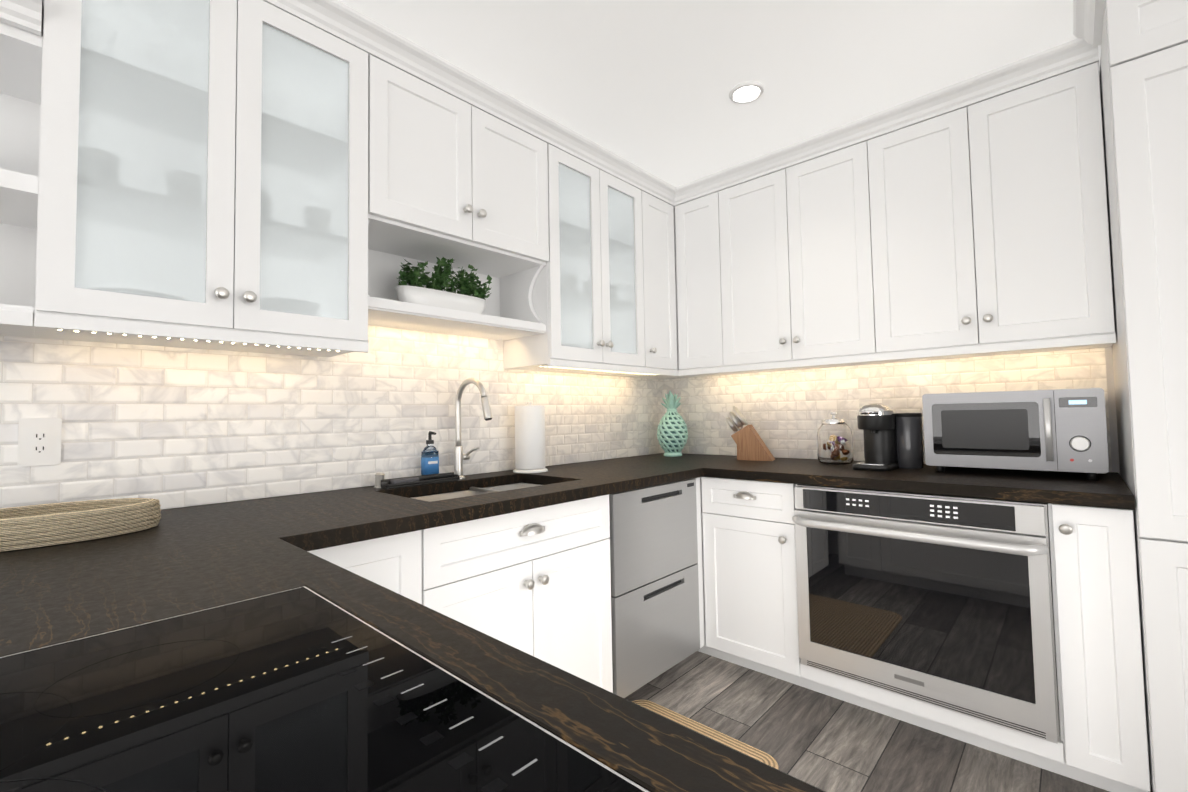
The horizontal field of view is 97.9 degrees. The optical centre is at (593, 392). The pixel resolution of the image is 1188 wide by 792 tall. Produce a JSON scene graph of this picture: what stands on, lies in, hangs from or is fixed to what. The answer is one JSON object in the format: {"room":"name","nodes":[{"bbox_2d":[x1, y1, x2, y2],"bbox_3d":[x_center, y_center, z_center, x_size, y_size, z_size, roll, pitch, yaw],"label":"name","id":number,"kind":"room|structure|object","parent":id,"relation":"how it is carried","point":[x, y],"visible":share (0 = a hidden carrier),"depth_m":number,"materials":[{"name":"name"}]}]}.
{"room":"kitchen","nodes":[
{"label":"kitchen","id":0,"kind":"room"},
{"bbox_2d":[43,0,657,509],"bbox_3d":[-1.336,0.047,1.463,0.100,2.505,5.250,-3,-3,43],"label":"wall","id":1,"kind":"structure","parent":0,"point":[347,488],"depth_m":1.77,"materials":[{"name":"white paint"}]},
{"bbox_2d":[0,325,664,508],"bbox_3d":[-0.770,0.039,1.996,0.008,0.614,3.600,-3,-3,43],"label":"tile backsplash","id":2,"kind":"structure","parent":1,"relation":"attached to","point":[171,427],"depth_m":1.70,"materials":[{"name":"tile"}]},
{"bbox_2d":[17,418,61,466],"bbox_3d":[-1.395,0.123,1.303,0.007,0.120,0.074,-3,-3,43],"label":"electrical outlet plate","id":3,"kind":"object","parent":2,"relation":"attached to","point":[39,441],"visible":1,"depth_m":1.30,"materials":[{"name":"white plastic"}]},
{"bbox_2d":[316,40,555,283],"bbox_3d":[-0.578,-0.805,2.017,0.327,0.526,0.782,-3,-3,43],"label":"upper cabinet","id":4,"kind":"object","parent":1,"relation":"attached to","point":[411,167],"depth_m":1.81,"materials":[{"name":"white paint"}]},
{"bbox_2d":[396,257,491,313],"bbox_3d":[-0.565,-0.404,1.977,0.146,0.217,0.379,-3,-3,43],"label":"planter","id":5,"kind":"object","parent":4,"relation":"on","point":[415,291],"visible":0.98,"depth_m":1.94,"materials":[{"name":"white ceramic"}]},
{"bbox_2d":[584,180,691,378],"bbox_3d":[0.326,-0.580,2.980,0.327,0.925,0.685,-3,-3,43],"label":"upper cabinet","id":6,"kind":"object","parent":1,"relation":"attached to","point":[630,230],"depth_m":2.61,"materials":[{"name":"white paint"}]},
{"bbox_2d":[338,0,1100,186],"bbox_3d":[0.716,-1.300,-0.436,5.600,0.050,5.200,-3,-3,43],"label":"ceiling","id":7,"kind":"structure","parent":0,"point":[648,85],"depth_m":1.81,"materials":[{"name":"white paint"}]},
{"bbox_2d":[729,81,763,103],"bbox_3d":[0.591,-1.162,2.008,0.132,0.012,0.132,-3,-3,43],"label":"recessed light","id":8,"kind":"object","parent":7,"relation":"in","point":[746,92],"visible":0.98,"depth_m":2.00,"materials":[{"name":"white plastic"}]},
{"bbox_2d":[625,651,1152,791],"bbox_3d":[0.760,1.152,-0.541,5.600,0.050,5.200,-3,-3,43],"label":"floor","id":9,"kind":"structure","parent":0,"point":[824,742],"depth_m":1.83,"materials":[{"name":"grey wood"}]},
{"bbox_2d":[307,482,612,692],"bbox_3d":[-0.526,0.810,1.725,0.662,0.874,1.084,-3,-3,43],"label":"base cabinet","id":10,"kind":"object","parent":9,"relation":"on","point":[535,583],"depth_m":1.61,"materials":[{"name":"white paint"}]},
{"bbox_2d":[292,569,824,791],"bbox_3d":[0.028,0.285,0.401,1.920,0.040,0.082,-3,-3,43],"label":"countertop","id":11,"kind":"structure","parent":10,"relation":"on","point":[655,752],"depth_m":0.44,"materials":[{"name":"wood"}]},
{"bbox_2d":[0,586,648,791],"bbox_3d":[-0.316,0.294,0.310,0.797,0.055,0.521,-3,-3,43],"label":"induction cooktop","id":12,"kind":"object","parent":11,"relation":"in","point":[303,689],"visible":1,"depth_m":0.43,"materials":[{"name":"black glass"}]},
{"bbox_2d":[693,477,710,654],"bbox_3d":[0.258,0.832,2.572,0.662,0.874,0.026,-3,-3,43],"label":"base cabinet","id":13,"kind":"object","parent":9,"relation":"on","point":[701,482],"depth_m":2.38,"materials":[{"name":"white paint"}]},
{"bbox_2d":[609,479,699,697],"bbox_3d":[0.063,0.827,2.336,0.583,0.871,0.580,-3,-3,43],"label":"dishwasher","id":14,"kind":"object","parent":13,"relation":"in","point":[654,586],"visible":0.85,"depth_m":2.10,"materials":[{"name":"silver metal"}]},
{"bbox_2d":[632,700,778,769],"bbox_3d":[0.100,1.224,1.582,0.611,0.011,0.911,-3,-3,43],"label":"jute rug","id":15,"kind":"object","parent":9,"relation":"on","point":[741,747],"visible":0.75,"depth_m":1.86,"materials":[{"name":"beige wicker"}]},
{"bbox_2d":[707,477,1149,791],"bbox_3d":[0.991,0.810,2.354,2.033,0.874,0.647,-3,-3,43],"label":"base cabinet","id":16,"kind":"object","parent":9,"relation":"on","point":[752,608],"depth_m":1.58,"materials":[{"name":"white paint"}]},
{"bbox_2d":[0,455,791,656],"bbox_3d":[-0.340,0.345,1.656,1.070,0.040,3.498,-3,-3,43],"label":"countertop","id":17,"kind":"structure","parent":16,"relation":"on","point":[184,561],"depth_m":1.05,"materials":[{"name":"stone"}]},
{"bbox_2d":[0,498,160,551],"bbox_3d":[-1.200,0.286,1.130,0.253,0.063,0.392,-3,-3,43],"label":"woven tray","id":18,"kind":"object","parent":17,"relation":"on","point":[34,526],"visible":1,"depth_m":1.11,"materials":[{"name":"wicker"}]},
{"bbox_2d":[374,472,384,487],"bbox_3d":[-0.774,0.315,1.870,0.039,0.053,0.040,-3,-3,43],"label":"air gap cap","id":19,"kind":"object","parent":17,"relation":"on","point":[379,477],"visible":0.79,"depth_m":1.85,"materials":[{"name":"silver metal"}]},
{"bbox_2d":[381,472,459,488],"bbox_3d":[-0.643,0.327,1.936,0.046,0.030,0.295,-3,-3,43],"label":"sink caddy","id":20,"kind":"object","parent":17,"relation":"on","point":[393,483],"visible":1,"depth_m":1.91,"materials":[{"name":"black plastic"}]},
{"bbox_2d":[421,431,438,474],"bbox_3d":[-0.631,0.246,2.009,0.061,0.196,0.064,-3,-3,43],"label":"soap bottle","id":21,"kind":"object","parent":17,"relation":"on","point":[429,459],"visible":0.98,"depth_m":2.00,"materials":[{"name":"blue plastic"}]},
{"bbox_2d":[454,378,492,478],"bbox_3d":[-0.473,0.142,2.047,0.250,0.403,0.077,-3,-3,43],"label":"gooseneck faucet","id":22,"kind":"object","parent":17,"relation":"on","point":[459,456],"visible":0.9,"depth_m":2.08,"materials":[{"name":"silver metal"}]},
{"bbox_2d":[412,483,539,501],"bbox_3d":[-0.396,0.509,1.886,0.401,0.287,0.681,-3,-3,43],"label":"undermount sink","id":23,"kind":"object","parent":17,"relation":"in","point":[471,491],"visible":0.19,"depth_m":2.02,"materials":[{"name":"metal"}]},
{"bbox_2d":[513,401,547,472],"bbox_3d":[-0.288,0.195,2.329,0.156,0.314,0.156,-3,-3,43],"label":"paper towel holder","id":24,"kind":"object","parent":17,"relation":"on","point":[529,438],"visible":1,"depth_m":2.27,"materials":[{"name":"white paper"}]},
{"bbox_2d":[620,453,719,460],"bbox_3d":[0.462,0.381,2.833,0.330,0.040,0.679,-3,-3,43],"label":"countertop","id":25,"kind":"structure","parent":16,"relation":"on","point":[660,456],"depth_m":2.92,"materials":[{"name":"wood"}]},
{"bbox_2d":[657,391,687,456],"bbox_3d":[0.459,0.177,3.042,0.184,0.384,0.184,-3,-3,43],"label":"pineapple","id":26,"kind":"object","parent":25,"relation":"on","point":[672,433],"visible":1,"depth_m":2.99,"materials":[{"name":"teal ceramic"}]},
{"bbox_2d":[704,457,1134,509],"bbox_3d":[1.227,0.337,2.125,1.337,0.040,0.682,-3,-3,43],"label":"countertop","id":27,"kind":"structure","parent":16,"relation":"on","point":[1110,490],"depth_m":1.80,"materials":[{"name":"wood"}]},
{"bbox_2d":[725,406,774,460],"bbox_3d":[0.812,0.207,2.705,0.238,0.284,0.104,-2,-3,27],"label":"knife block","id":28,"kind":"object","parent":27,"relation":"on","point":[750,443],"visible":1,"depth_m":2.67,"materials":[{"name":"brown wood"}]},
{"bbox_2d":[817,412,853,464],"bbox_3d":[1.136,0.210,2.442,0.156,0.243,0.156,-3,-3,43],"label":"jar","id":29,"kind":"object","parent":27,"relation":"on","point":[835,445],"visible":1,"depth_m":2.38,"materials":[{"name":"clear glass"}]},
{"bbox_2d":[852,403,923,470],"bbox_3d":[1.241,0.179,2.188,0.229,0.279,0.260,-3,-3,43],"label":"coffee machine","id":30,"kind":"object","parent":27,"relation":"on","point":[893,440],"visible":1,"depth_m":2.17,"materials":[{"name":"black plastic"}]},
{"bbox_2d":[922,388,1108,479],"bbox_3d":[1.585,0.150,1.969,0.510,0.306,0.375,-3,-3,43],"label":"microwave","id":31,"kind":"object","parent":27,"relation":"on","point":[1064,430],"visible":1,"depth_m":1.83,"materials":[{"name":"silver plastic"}]},
{"bbox_2d":[792,484,1059,743],"bbox_3d":[1.265,0.714,1.997,0.769,0.704,0.668,-3,-3,43],"label":"built-in oven","id":32,"kind":"object","parent":16,"relation":"in","point":[944,601],"visible":1,"depth_m":1.75,"materials":[{"name":"metal"}]},
{"bbox_2d":[1073,0,1187,791],"bbox_3d":[2.014,-0.016,1.377,0.984,2.404,0.720,-3,-3,43],"label":"pantry cabinet","id":33,"kind":"object","parent":9,"relation":"on","point":[1143,72],"visible":0.96,"depth_m":1.41,"materials":[{"name":"white paint"}]},
{"bbox_2d":[684,346,1119,473],"bbox_3d":[2.538,-0.023,1.455,5.600,2.505,0.100,-3,-3,43],"label":"wall","id":34,"kind":"structure","parent":0,"point":[1112,409],"depth_m":1.94,"materials":[{"name":"white paint"}]},
{"bbox_2d":[668,176,731,375],"bbox_3d":[0.660,-0.627,2.916,0.295,1.003,0.327,-3,-3,43],"label":"upper cabinet","id":35,"kind":"object","parent":34,"relation":"attached to","point":[695,200],"depth_m":2.80,"materials":[{"name":"white paint"}]},
{"bbox_2d":[712,149,799,371],"bbox_3d":[0.900,-0.641,2.694,0.359,1.003,0.327,-3,-3,43],"label":"upper cabinet","id":36,"kind":"object","parent":34,"relation":"attached to","point":[752,325],"depth_m":2.58,"materials":[{"name":"white paint"}]},
{"bbox_2d":[780,120,891,367],"bbox_3d":[1.162,-0.656,2.452,0.356,1.003,0.327,-3,-3,43],"label":"upper cabinet","id":37,"kind":"object","parent":34,"relation":"attached to","point":[822,176],"depth_m":2.34,"materials":[{"name":"white paint"}]},
{"bbox_2d":[664,348,1111,471],"bbox_3d":[1.193,0.101,2.625,2.011,0.474,0.008,-3,-3,43],"label":"tile backsplash","id":38,"kind":"structure","parent":34,"relation":"attached to","point":[783,413],"depth_m":2.59,"materials":[{"name":"tile"}]},
{"bbox_2d":[860,84,983,362],"bbox_3d":[1.423,-0.671,2.211,0.354,1.003,0.327,-3,-3,43],"label":"upper cabinet","id":39,"kind":"object","parent":34,"relation":"attached to","point":[916,197],"depth_m":2.10,"materials":[{"name":"white paint"}]},
{"bbox_2d":[960,38,1115,355],"bbox_3d":[1.685,-0.686,1.968,0.362,1.003,0.327,-3,-3,43],"label":"upper cabinet","id":40,"kind":"object","parent":34,"relation":"attached to","point":[1039,259],"depth_m":1.84,"materials":[{"name":"white paint"}]}
]}

